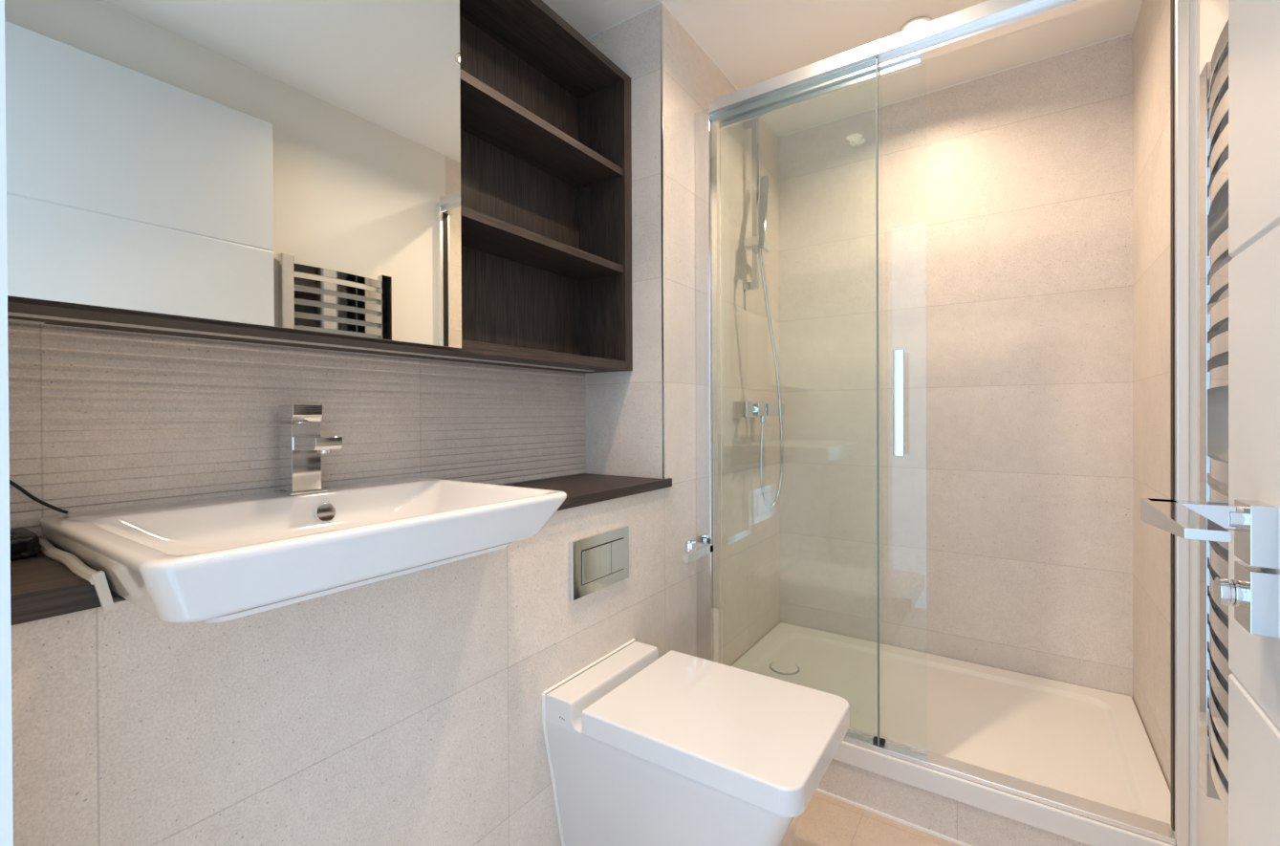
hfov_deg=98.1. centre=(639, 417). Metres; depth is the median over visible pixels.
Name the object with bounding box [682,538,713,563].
toilet roll holder
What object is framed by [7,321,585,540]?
wall
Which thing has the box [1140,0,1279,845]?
door
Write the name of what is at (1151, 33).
wall
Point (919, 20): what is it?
recessed light
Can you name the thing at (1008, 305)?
wall
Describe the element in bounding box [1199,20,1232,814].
towel radiator
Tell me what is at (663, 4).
trim
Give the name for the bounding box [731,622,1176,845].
shower tray
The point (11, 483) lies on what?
power cable
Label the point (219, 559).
washbasin
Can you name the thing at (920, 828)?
trim
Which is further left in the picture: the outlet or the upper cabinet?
the upper cabinet
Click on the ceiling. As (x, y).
(752, 42)
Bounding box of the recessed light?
[900,16,932,31]
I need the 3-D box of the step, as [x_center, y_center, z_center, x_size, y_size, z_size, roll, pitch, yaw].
[0.868,0.988,1.763,1.148,0.108,0.756,0,0,34]
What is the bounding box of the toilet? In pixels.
[542,638,849,845]
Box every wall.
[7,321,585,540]
[10,4,780,845]
[585,3,662,478]
[778,33,1132,697]
[1132,0,1228,845]
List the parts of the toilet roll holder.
wall plate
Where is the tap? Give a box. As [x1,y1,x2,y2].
[274,404,342,495]
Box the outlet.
[759,415,765,422]
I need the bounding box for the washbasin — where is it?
[39,477,566,623]
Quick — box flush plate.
[568,525,629,600]
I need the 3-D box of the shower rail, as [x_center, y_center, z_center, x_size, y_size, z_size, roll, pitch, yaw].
[0.424,-0.794,2.055,0.092,0.632,0.138,0,0,34]
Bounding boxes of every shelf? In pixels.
[459,68,622,189]
[460,205,623,281]
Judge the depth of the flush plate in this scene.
1.34 m
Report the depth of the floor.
1.41 m
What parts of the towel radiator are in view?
rail, rail, rail, rail, rail, rail, rail, rail, rail, rail, rail, rail, rail, rail, rail, rail, rail, rail, rail, rail, rail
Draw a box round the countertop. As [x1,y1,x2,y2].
[10,473,672,625]
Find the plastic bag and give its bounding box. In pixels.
[9,527,41,560]
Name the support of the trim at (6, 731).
attached to the wall
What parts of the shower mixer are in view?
temperature knob, flow knob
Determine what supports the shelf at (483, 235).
attached to the upper cabinet
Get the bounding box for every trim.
[0,0,13,845]
[585,0,1142,137]
[660,2,665,478]
[815,787,971,845]
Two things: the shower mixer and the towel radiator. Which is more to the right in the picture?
the towel radiator
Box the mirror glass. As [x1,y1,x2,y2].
[4,0,461,348]
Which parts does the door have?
lever handle, lock plate, handle plate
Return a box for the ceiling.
[542,0,1141,136]
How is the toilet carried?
on the floor
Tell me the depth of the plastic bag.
0.71 m
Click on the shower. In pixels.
(764, 180)
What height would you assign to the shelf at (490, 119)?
0.021 m
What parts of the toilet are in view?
seat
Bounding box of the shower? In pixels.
[758,174,783,508]
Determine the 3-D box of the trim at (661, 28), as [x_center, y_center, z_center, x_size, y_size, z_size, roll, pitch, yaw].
[0.066,-0.512,1.611,0.005,1.378,0.005,0,0,34]
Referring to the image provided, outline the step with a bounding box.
[817,759,1090,845]
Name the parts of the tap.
lever, plate, spout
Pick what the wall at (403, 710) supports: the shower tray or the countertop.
the countertop
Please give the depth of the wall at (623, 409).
1.65 m
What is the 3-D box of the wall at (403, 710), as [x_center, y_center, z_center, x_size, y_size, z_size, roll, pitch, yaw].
[-0.197,-0.075,1.577,0.400,2.248,2.248,0,0,34]
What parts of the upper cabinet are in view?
mirror door, panel, panel, panel, panel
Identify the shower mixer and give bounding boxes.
[733,401,784,422]
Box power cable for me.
[9,479,68,514]
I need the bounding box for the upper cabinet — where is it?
[4,0,632,373]
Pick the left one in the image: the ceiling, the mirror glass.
the mirror glass
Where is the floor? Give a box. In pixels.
[790,791,960,845]
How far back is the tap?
1.00 m
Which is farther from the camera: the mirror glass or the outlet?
the outlet
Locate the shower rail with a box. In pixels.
[742,117,771,290]

